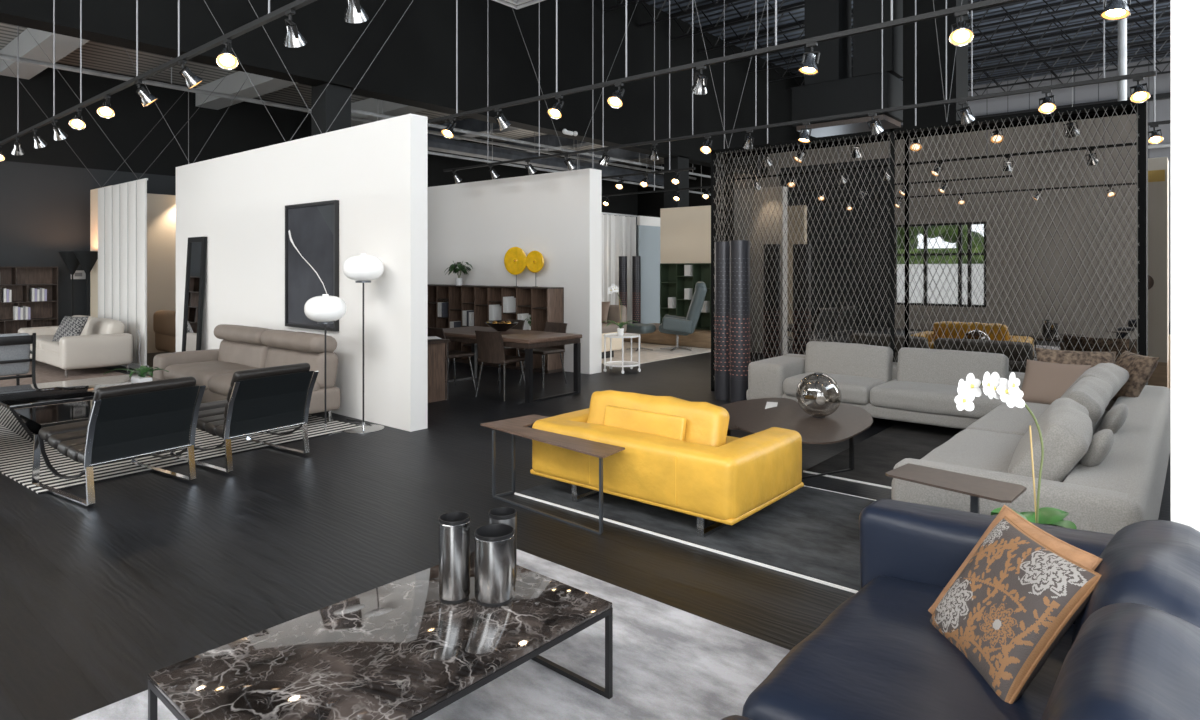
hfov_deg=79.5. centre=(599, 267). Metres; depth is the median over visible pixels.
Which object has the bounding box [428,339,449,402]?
cabinet
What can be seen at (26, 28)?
wire
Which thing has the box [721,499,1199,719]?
sofa
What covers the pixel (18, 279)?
bookcase
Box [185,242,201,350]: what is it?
mirror glass
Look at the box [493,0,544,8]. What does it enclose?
ceiling vent
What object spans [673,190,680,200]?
track spotlight
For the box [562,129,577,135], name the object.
emergency light
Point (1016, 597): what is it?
throw pillow
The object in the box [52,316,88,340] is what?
throw pillow
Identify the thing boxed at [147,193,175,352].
wall
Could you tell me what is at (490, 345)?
dining chair
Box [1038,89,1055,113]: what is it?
track spotlight
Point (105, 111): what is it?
track spotlight
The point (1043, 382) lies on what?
throw pillow
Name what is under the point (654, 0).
track
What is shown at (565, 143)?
ceiling
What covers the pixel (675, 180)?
track spotlight
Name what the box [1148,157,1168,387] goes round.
wall
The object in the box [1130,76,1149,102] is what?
track spotlight
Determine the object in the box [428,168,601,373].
wall
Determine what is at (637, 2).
wire
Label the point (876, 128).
track spotlight
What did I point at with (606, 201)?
track spotlight
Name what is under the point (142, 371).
potted plant
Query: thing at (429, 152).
ceiling pipe
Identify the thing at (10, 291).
book
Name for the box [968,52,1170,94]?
joist
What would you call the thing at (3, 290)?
book
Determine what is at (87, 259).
lamp
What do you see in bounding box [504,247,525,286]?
disc sculpture
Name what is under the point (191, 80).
track spotlight
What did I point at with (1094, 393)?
cushion
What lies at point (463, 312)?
book
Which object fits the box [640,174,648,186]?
track spotlight
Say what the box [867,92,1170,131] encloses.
trim
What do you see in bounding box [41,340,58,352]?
seat cushion
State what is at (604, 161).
track spotlight
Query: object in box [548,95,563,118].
track spotlight
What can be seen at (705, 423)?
cushion
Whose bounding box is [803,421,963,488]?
area rug
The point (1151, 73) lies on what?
track
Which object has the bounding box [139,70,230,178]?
wire
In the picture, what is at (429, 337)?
paper sheet
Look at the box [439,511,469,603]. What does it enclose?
steel canister
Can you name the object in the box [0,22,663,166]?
air duct
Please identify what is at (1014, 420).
seat cushion
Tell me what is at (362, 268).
floor lamp
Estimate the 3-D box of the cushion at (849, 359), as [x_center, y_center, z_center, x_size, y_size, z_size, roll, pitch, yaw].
[2.687,1.025,7.839,0.922,0.426,0.256,0,0,40]
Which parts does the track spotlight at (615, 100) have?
bulb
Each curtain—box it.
[98,178,148,370]
[602,212,636,323]
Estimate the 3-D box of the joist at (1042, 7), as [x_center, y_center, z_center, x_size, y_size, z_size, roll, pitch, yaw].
[10.154,-5.865,17.237,13.400,0.630,0.060,0,0,40]
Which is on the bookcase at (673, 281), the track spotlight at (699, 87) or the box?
the box
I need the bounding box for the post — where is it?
[1118,0,1126,100]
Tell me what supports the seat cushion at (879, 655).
on the sofa at (1132, 652)
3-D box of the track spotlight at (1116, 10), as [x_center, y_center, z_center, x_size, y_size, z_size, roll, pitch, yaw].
[2.880,-1.508,4.032,0.144,0.223,0.135,0,0,40]
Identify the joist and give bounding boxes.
[604,0,643,11]
[639,0,740,26]
[670,0,803,40]
[698,1,852,52]
[725,0,1028,62]
[747,0,1110,72]
[768,0,1170,81]
[787,0,1170,89]
[902,13,1170,80]
[968,27,1170,81]
[968,39,1170,91]
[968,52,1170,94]
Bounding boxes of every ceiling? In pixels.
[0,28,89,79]
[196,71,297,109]
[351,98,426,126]
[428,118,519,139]
[500,134,594,152]
[564,149,648,163]
[645,0,1170,85]
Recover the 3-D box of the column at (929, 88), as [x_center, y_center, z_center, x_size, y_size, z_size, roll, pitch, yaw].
[5.486,-2.295,11.801,0.800,7.790,0.750,0,0,40]
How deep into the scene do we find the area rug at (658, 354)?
13.57 m
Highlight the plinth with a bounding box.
[624,323,710,347]
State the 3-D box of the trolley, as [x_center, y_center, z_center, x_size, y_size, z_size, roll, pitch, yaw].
[0.344,1.317,11.212,0.570,0.564,0.587,0,0,40]
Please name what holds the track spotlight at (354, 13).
hanging from the track at (297, 4)
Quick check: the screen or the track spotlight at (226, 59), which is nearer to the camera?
the track spotlight at (226, 59)
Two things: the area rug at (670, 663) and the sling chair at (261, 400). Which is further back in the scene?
the sling chair at (261, 400)
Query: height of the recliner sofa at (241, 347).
0.923 m
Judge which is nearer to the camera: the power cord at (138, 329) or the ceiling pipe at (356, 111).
the power cord at (138, 329)
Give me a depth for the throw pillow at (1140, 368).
5.79 m
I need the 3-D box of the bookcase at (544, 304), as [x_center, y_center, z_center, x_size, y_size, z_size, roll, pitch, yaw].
[-2.174,0.950,12.300,3.900,1.300,0.360,0,0,40]
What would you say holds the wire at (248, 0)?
hanging from the ceiling at (743, 7)
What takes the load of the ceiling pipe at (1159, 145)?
hanging from the ceiling at (743, 7)
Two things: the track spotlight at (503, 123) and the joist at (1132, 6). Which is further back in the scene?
the joist at (1132, 6)
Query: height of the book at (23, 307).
0.240 m
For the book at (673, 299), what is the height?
0.235 m
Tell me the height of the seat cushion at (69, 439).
0.182 m
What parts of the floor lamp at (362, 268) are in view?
shade plate, lamp shade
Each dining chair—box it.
[428,327,475,388]
[475,330,524,400]
[479,319,524,380]
[519,322,567,387]
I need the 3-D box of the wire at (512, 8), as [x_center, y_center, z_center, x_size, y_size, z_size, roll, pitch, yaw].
[-1.298,-3.845,10.305,0.006,4.693,2.605,0,0,40]
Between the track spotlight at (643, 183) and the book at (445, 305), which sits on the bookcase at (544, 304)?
the book at (445, 305)
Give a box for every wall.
[0,63,637,325]
[90,185,111,317]
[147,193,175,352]
[176,113,427,431]
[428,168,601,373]
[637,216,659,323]
[638,163,710,217]
[901,57,1170,322]
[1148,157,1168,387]
[1171,0,1199,531]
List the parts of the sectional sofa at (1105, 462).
arm, arm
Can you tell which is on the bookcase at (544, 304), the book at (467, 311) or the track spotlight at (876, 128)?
the book at (467, 311)
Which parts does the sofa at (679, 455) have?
arm, sled leg, sled leg, arm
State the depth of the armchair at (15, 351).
8.91 m
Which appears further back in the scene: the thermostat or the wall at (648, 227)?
the wall at (648, 227)
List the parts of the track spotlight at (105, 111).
bulb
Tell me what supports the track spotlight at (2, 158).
hanging from the track at (297, 4)
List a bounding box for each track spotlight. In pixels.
[0,145,4,161]
[11,137,24,155]
[33,128,46,147]
[52,119,67,140]
[69,108,85,129]
[97,95,114,117]
[135,80,157,106]
[179,59,203,89]
[216,38,237,69]
[284,9,306,47]
[344,0,368,22]
[441,118,455,138]
[452,170,461,183]
[488,165,498,179]
[494,108,510,130]
[525,160,536,174]
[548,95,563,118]
[564,155,575,170]
[599,149,609,165]
[603,196,608,205]
[607,82,624,107]
[615,177,623,188]
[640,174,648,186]
[649,143,658,160]
[671,171,679,183]
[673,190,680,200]
[691,65,707,94]
[700,136,711,153]
[702,188,709,198]
[742,130,753,149]
[798,122,811,142]
[799,42,819,74]
[867,113,883,134]
[949,10,973,45]
[956,101,974,124]
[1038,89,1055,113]
[1100,0,1130,20]
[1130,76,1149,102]
[1148,124,1163,143]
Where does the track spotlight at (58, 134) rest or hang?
hanging from the track at (297, 4)
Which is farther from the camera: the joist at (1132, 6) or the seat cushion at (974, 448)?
the joist at (1132, 6)
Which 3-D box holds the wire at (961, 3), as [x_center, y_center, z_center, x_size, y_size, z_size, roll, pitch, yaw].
[4.347,-3.870,8.485,0.006,4.642,2.006,0,0,40]
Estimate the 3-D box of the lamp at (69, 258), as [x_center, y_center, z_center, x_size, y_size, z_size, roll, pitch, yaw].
[-9.637,0.650,13.189,0.420,1.900,0.420,0,0,40]
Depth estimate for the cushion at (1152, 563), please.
1.79 m
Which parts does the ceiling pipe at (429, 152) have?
hanger rod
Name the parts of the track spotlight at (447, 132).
bulb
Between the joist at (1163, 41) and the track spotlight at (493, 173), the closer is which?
the track spotlight at (493, 173)
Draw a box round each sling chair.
[32,376,205,505]
[170,363,318,472]
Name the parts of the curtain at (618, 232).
rail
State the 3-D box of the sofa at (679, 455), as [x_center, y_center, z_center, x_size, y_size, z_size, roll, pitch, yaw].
[0.427,1.233,4.982,1.660,0.730,0.993,0,0,40]
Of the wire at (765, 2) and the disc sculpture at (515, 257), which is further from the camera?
the disc sculpture at (515, 257)
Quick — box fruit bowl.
[485,321,517,330]
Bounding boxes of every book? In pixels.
[1,288,5,301]
[6,289,8,301]
[9,290,11,301]
[13,306,17,319]
[20,306,24,319]
[20,307,22,319]
[25,306,27,319]
[29,288,34,301]
[37,289,39,300]
[44,289,46,300]
[438,302,442,316]
[442,302,448,316]
[454,321,460,327]
[462,310,472,325]
[467,311,473,325]
[469,312,473,325]
[489,304,499,319]
[491,306,500,319]
[503,296,513,312]
[505,298,515,312]
[520,315,530,329]
[671,297,675,307]
[687,288,692,299]
[689,265,692,275]
[704,301,709,312]
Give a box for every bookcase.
[0,266,57,333]
[428,284,563,373]
[660,263,710,330]
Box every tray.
[606,362,637,364]
[607,334,636,335]
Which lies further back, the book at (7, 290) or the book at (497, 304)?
the book at (7, 290)
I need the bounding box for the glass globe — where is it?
[796,372,841,417]
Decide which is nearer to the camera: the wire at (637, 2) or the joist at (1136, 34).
the wire at (637, 2)
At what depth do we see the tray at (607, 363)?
11.26 m
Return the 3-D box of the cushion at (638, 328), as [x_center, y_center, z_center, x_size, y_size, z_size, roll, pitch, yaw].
[0.766,1.168,13.949,0.520,0.189,0.460,0,0,40]
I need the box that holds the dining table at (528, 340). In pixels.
[443,326,581,402]
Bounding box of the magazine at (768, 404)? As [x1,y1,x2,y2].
[765,402,777,408]
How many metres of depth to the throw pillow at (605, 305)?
12.95 m
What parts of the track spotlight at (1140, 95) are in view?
bulb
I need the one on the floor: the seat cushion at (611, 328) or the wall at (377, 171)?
the wall at (377, 171)
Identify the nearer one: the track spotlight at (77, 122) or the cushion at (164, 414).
the cushion at (164, 414)
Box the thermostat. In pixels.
[71,270,85,278]
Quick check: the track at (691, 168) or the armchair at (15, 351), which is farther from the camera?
the track at (691, 168)
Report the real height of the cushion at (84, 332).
0.441 m
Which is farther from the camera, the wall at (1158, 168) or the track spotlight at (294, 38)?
the wall at (1158, 168)
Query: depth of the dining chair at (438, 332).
9.39 m
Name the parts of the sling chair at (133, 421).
leg frame, leg frame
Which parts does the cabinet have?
leg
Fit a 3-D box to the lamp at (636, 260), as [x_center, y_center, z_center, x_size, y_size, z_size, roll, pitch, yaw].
[0.862,0.660,17.060,0.202,1.880,0.202,0,0,40]
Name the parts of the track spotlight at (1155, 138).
bulb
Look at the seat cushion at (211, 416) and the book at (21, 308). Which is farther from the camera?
the book at (21, 308)
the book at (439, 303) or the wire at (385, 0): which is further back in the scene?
the book at (439, 303)
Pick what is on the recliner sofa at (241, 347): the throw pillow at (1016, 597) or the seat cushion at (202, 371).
the seat cushion at (202, 371)
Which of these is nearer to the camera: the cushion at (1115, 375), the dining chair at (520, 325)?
the cushion at (1115, 375)
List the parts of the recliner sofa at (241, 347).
arm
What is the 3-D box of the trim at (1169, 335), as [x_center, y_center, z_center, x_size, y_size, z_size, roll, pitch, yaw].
[5.871,0.125,8.555,1.750,2.950,0.060,0,0,40]
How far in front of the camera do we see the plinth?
14.87 m
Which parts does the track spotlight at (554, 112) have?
bulb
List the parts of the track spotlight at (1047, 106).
bulb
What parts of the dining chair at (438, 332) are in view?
backrest, leg, seat, leg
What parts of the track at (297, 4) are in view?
hanger rod, hanger rod, hanger rod, hanger rod, hanger rod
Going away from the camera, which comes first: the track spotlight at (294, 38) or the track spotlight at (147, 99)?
the track spotlight at (294, 38)
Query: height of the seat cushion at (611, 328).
0.180 m
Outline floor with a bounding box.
[0,322,1170,719]
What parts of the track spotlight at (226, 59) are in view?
bulb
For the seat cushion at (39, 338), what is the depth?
11.50 m
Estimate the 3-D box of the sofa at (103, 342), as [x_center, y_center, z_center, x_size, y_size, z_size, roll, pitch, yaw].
[-8.448,1.194,11.571,2.660,0.788,0.900,0,0,40]
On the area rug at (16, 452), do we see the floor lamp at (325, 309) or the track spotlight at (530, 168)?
the floor lamp at (325, 309)
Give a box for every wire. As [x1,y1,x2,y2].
[3,60,101,187]
[26,28,138,179]
[102,70,203,186]
[124,48,188,161]
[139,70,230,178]
[193,73,250,162]
[204,0,285,141]
[248,0,321,132]
[290,0,385,139]
[326,1,412,131]
[512,8,565,158]
[574,2,637,161]
[694,0,727,146]
[728,2,765,147]
[933,0,946,121]
[947,3,961,118]
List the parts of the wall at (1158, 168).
handle knob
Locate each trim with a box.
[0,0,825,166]
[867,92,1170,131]
[1169,335,1170,389]
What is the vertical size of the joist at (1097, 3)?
0.630 m
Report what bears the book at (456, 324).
on the bookcase at (544, 304)
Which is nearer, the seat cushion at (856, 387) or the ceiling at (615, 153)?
the seat cushion at (856, 387)
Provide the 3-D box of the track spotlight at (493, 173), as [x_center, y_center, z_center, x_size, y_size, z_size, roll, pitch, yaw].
[-1.671,-1.510,11.441,0.151,0.221,0.156,0,0,40]
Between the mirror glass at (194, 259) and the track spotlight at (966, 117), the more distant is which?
the mirror glass at (194, 259)
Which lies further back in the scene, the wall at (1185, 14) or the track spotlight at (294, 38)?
the track spotlight at (294, 38)
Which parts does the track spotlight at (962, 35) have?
bulb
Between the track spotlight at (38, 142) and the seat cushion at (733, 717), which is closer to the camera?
the seat cushion at (733, 717)
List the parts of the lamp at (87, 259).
lamp shade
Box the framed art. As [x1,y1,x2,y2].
[285,200,338,330]
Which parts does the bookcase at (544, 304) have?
panel, panel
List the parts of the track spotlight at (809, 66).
bulb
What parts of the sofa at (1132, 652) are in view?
arm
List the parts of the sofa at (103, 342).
arm, arm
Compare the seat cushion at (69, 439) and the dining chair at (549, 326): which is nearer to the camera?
the seat cushion at (69, 439)
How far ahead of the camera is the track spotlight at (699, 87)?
5.82 m
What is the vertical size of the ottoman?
0.512 m
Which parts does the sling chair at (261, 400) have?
leg frame, leg frame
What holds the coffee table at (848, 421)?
on the area rug at (877, 455)
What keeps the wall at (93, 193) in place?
on the floor
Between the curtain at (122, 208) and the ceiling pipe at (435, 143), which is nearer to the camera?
the curtain at (122, 208)
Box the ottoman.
[626,323,655,351]
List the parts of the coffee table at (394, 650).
leg, frame, leg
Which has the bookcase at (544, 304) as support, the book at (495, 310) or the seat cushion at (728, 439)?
the book at (495, 310)
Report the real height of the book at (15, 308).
0.240 m
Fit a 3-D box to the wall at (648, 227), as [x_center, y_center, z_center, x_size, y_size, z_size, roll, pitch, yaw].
[2.036,0.075,20.542,0.080,2.950,3.150,0,0,40]
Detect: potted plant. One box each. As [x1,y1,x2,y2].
[105,365,168,382]
[445,261,472,284]
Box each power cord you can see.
[138,329,140,366]
[347,419,370,424]
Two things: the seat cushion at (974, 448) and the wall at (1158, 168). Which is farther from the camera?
the wall at (1158, 168)
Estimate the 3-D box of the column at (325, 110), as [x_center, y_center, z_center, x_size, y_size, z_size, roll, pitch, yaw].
[-4.141,-0.600,11.128,0.420,4.400,0.420,0,0,40]
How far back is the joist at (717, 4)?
15.87 m
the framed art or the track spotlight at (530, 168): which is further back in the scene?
the track spotlight at (530, 168)
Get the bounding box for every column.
[311,83,350,135]
[664,155,688,207]
[903,0,967,126]
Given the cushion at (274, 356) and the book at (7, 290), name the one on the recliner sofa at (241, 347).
the cushion at (274, 356)
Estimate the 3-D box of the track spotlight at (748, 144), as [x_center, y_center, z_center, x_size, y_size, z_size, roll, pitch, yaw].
[1.770,-1.509,8.559,0.179,0.221,0.143,0,0,40]
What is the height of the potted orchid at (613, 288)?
0.803 m
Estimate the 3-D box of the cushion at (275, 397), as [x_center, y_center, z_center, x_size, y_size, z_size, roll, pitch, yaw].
[-2.708,1.064,5.892,0.220,0.527,0.660,0,0,33]
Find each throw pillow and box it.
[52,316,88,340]
[602,301,610,322]
[928,505,1102,614]
[930,516,1101,703]
[1021,359,1090,404]
[1036,348,1115,367]
[1111,350,1158,400]
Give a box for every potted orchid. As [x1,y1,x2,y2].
[604,284,636,335]
[954,372,1076,528]
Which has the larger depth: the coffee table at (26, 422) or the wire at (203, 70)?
the wire at (203, 70)
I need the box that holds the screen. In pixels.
[711,100,1147,390]
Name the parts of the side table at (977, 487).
post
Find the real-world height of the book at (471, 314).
0.230 m
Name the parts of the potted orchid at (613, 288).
pot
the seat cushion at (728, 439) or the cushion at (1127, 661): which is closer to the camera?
the cushion at (1127, 661)
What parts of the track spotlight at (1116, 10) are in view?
bulb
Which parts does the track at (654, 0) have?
hanger rod, rail, hanger rod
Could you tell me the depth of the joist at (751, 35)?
18.54 m
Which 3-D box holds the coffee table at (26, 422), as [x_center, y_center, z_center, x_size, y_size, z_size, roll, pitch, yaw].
[-5.222,1.397,7.289,1.320,0.382,1.420,0,0,40]
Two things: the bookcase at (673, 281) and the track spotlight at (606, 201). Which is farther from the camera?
the track spotlight at (606, 201)
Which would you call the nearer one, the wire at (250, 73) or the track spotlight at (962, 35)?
the track spotlight at (962, 35)
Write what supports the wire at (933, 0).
hanging from the ceiling at (743, 7)
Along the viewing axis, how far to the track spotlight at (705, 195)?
14.56 m
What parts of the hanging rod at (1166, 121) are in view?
hanger rod, hanger rod, hanger rod, rail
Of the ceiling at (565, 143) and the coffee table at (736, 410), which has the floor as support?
the coffee table at (736, 410)
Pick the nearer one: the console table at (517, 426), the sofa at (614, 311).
the console table at (517, 426)
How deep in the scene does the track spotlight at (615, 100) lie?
6.28 m
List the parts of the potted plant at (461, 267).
pot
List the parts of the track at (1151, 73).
hanger rod, hanger rod, hanger rod, hanger rod, hanger rod, rail, hanger rod, hanger rod, hanger rod, hanger rod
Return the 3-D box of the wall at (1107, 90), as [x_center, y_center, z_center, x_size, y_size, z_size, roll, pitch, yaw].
[15.094,-2.300,22.766,14.000,7.800,0.300,0,0,40]
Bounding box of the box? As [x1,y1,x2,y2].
[660,205,710,262]
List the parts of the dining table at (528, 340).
leg, leg, leg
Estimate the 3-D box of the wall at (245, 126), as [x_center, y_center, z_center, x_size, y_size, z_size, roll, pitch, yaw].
[-5.029,-1.200,19.958,0.300,5.600,30.600,0,0,40]
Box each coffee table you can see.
[0,374,161,443]
[148,551,612,719]
[720,398,796,435]
[735,402,872,478]
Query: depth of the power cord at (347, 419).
7.43 m
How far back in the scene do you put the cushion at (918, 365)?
7.11 m
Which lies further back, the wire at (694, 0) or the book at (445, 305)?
the book at (445, 305)
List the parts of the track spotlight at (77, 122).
bulb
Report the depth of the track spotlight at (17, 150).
8.96 m
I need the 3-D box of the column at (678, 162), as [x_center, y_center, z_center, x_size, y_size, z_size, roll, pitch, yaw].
[1.933,-0.600,18.250,0.420,4.400,0.500,0,0,40]
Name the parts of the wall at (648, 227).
head rail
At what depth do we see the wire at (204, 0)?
8.47 m
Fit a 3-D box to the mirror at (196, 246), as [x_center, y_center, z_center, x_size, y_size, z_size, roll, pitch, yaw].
[-5.746,0.581,10.204,0.560,2.039,0.143,0,0,40]
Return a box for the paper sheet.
[428,336,440,338]
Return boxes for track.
[0,0,316,144]
[188,92,188,163]
[428,0,1019,122]
[443,0,1155,171]
[577,0,724,196]
[592,0,695,178]
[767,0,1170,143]
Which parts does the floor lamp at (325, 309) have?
lamp shade, shade plate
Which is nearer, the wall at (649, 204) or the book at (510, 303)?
the book at (510, 303)
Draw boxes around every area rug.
[0,360,126,408]
[0,415,361,493]
[72,549,789,719]
[514,480,875,592]
[602,342,710,363]
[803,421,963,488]
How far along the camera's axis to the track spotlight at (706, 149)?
8.81 m
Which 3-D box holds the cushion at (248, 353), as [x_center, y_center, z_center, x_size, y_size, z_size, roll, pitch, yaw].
[-4.157,1.059,8.550,1.216,0.430,0.314,0,0,40]
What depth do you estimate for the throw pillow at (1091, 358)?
6.34 m
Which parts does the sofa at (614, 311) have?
backrest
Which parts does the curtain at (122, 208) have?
seam cord, floor rail, seam cord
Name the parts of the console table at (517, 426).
leg, leg, leg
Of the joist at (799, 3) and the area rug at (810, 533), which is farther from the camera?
the joist at (799, 3)
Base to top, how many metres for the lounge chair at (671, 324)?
1.328 m
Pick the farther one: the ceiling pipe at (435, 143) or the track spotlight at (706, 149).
the ceiling pipe at (435, 143)
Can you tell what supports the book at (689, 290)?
on the bookcase at (673, 281)
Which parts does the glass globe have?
bulb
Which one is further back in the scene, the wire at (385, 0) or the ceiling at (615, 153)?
the ceiling at (615, 153)
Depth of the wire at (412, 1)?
8.73 m
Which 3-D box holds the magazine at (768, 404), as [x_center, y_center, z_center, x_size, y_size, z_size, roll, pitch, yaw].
[1.575,1.266,6.631,0.100,0.007,0.360,0,0,16]
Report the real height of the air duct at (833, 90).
3.630 m
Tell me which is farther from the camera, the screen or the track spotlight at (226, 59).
the screen
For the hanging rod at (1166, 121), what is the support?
hanging from the ceiling at (743, 7)
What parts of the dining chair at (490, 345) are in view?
leg, backrest, seat, leg, leg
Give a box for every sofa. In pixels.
[18,315,132,377]
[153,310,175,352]
[153,324,339,421]
[530,390,803,537]
[602,305,626,358]
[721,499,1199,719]
[746,341,1170,534]
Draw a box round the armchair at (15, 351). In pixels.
[0,333,35,385]
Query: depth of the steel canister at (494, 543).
2.64 m
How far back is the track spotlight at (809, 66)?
5.18 m
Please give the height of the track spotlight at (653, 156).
0.221 m
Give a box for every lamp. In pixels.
[58,251,79,315]
[73,251,97,315]
[304,294,345,434]
[343,254,383,433]
[619,256,626,307]
[632,256,640,322]
[715,242,729,399]
[730,240,749,402]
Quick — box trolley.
[603,333,640,373]
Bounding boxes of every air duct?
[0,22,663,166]
[792,0,902,137]
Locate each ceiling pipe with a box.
[0,54,695,179]
[351,100,710,177]
[377,99,710,195]
[428,134,663,185]
[1072,69,1170,148]
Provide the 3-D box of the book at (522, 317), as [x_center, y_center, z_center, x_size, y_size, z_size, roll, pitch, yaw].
[-1.171,0.856,11.359,0.045,0.230,0.200,0,0,40]
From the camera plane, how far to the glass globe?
5.89 m
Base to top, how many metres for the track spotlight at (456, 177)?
0.221 m
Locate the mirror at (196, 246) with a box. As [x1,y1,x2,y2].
[182,237,206,351]
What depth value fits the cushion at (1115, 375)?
5.38 m
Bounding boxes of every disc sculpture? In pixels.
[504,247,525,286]
[526,251,543,286]
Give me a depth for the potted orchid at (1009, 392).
2.81 m
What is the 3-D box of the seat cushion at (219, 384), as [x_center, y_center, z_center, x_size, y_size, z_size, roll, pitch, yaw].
[-3.484,1.220,7.467,1.197,0.254,0.684,0,0,40]
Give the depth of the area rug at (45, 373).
10.77 m
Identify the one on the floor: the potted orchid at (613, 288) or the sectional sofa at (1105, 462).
the sectional sofa at (1105, 462)
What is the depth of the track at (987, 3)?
5.66 m
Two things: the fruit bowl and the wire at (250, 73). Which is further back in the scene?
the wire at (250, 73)
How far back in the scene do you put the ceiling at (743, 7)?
18.85 m
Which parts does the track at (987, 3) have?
hanger rod, hanger rod, hanger rod, hanger rod, hanger rod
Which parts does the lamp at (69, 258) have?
lamp shade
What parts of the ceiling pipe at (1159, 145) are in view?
hanger rod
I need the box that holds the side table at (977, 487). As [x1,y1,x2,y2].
[885,463,1025,512]
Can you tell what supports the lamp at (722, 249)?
on the floor
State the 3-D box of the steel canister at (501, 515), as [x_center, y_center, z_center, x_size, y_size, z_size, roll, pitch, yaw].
[-0.385,1.100,2.855,0.111,0.275,0.111,0,0,40]
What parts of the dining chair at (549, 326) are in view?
seat, leg, backrest, leg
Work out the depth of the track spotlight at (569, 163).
10.35 m
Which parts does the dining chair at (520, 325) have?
backrest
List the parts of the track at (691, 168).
hanger rod, rail, hanger rod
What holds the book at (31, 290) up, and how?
on the bookcase at (18, 279)
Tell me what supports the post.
on the floor
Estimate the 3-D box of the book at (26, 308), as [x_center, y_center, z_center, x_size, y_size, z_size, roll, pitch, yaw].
[-10.325,0.808,12.973,0.200,0.228,0.032,0,0,40]
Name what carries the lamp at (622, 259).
on the floor
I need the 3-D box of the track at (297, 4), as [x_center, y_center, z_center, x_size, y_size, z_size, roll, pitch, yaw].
[-5.321,-3.905,7.359,12.400,4.570,0.036,0,0,40]
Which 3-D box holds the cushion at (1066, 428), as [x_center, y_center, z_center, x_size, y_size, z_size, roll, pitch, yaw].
[2.543,0.999,4.069,0.385,0.441,0.951,0,0,34]
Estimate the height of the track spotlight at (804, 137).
0.223 m
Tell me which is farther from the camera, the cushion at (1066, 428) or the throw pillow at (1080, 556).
the cushion at (1066, 428)
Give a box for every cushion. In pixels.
[30,335,53,348]
[39,420,88,463]
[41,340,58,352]
[71,315,95,334]
[86,318,124,334]
[86,376,195,438]
[163,360,258,389]
[191,399,226,438]
[208,372,319,395]
[218,340,269,367]
[223,363,309,433]
[265,347,337,388]
[587,390,729,446]
[602,323,622,332]
[626,323,655,333]
[721,715,751,719]
[726,436,738,443]
[742,576,1074,719]
[783,372,885,404]
[804,341,892,381]
[870,379,1003,418]
[891,429,1066,499]
[897,347,1008,388]
[966,402,1107,435]
[1008,397,1092,481]
[1041,603,1199,719]
[1061,363,1128,401]
[1061,376,1112,426]
[1071,520,1199,646]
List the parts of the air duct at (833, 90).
casing, plate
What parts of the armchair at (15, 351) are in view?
backrest, leg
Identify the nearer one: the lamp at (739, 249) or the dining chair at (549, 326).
the lamp at (739, 249)
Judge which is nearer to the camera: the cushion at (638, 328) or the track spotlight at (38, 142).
the track spotlight at (38, 142)
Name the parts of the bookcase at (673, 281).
panel, shelf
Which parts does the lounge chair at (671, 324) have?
seat, armrest, armrest, backrest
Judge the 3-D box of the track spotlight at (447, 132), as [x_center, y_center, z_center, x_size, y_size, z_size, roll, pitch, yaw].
[-1.627,-1.508,7.753,0.146,0.224,0.150,0,0,40]
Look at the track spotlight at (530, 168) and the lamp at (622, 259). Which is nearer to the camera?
the track spotlight at (530, 168)
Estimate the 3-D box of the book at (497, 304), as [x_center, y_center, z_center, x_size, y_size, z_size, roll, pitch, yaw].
[-1.728,0.726,11.823,0.045,0.250,0.200,0,0,40]
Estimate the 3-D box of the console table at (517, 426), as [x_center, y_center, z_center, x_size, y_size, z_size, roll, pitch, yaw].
[-0.245,1.360,4.918,1.257,0.480,0.538,0,0,44]
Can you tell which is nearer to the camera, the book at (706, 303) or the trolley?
the trolley
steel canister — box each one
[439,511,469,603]
[474,523,514,606]
[488,507,516,582]
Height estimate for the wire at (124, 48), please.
2.333 m
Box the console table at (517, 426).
[481,414,624,533]
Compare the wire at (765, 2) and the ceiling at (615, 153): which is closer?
the wire at (765, 2)
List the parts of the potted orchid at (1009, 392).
flower stem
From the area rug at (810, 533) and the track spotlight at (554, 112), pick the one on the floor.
the area rug at (810, 533)
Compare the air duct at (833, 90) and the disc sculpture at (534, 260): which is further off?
the air duct at (833, 90)
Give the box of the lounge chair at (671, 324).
[659,281,706,350]
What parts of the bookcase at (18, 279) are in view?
shelf, shelf, shelf, shelf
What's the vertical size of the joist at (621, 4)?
0.630 m
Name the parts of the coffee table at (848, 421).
leg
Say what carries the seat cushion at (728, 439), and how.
on the sofa at (679, 455)
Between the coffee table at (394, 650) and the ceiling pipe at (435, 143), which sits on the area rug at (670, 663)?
the coffee table at (394, 650)
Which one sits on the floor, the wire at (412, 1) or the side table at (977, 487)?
the side table at (977, 487)
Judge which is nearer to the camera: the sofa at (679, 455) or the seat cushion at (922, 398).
the sofa at (679, 455)
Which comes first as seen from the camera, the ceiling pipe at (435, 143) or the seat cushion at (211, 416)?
the seat cushion at (211, 416)
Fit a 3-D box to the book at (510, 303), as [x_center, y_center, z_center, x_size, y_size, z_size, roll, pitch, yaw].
[-1.428,0.596,11.573,0.045,0.230,0.200,0,0,40]
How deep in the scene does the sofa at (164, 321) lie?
12.66 m
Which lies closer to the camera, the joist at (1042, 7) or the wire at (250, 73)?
the wire at (250, 73)
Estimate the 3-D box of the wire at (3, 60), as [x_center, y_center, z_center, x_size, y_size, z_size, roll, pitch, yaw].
[-9.242,-2.620,11.947,0.006,2.443,1.705,0,0,40]

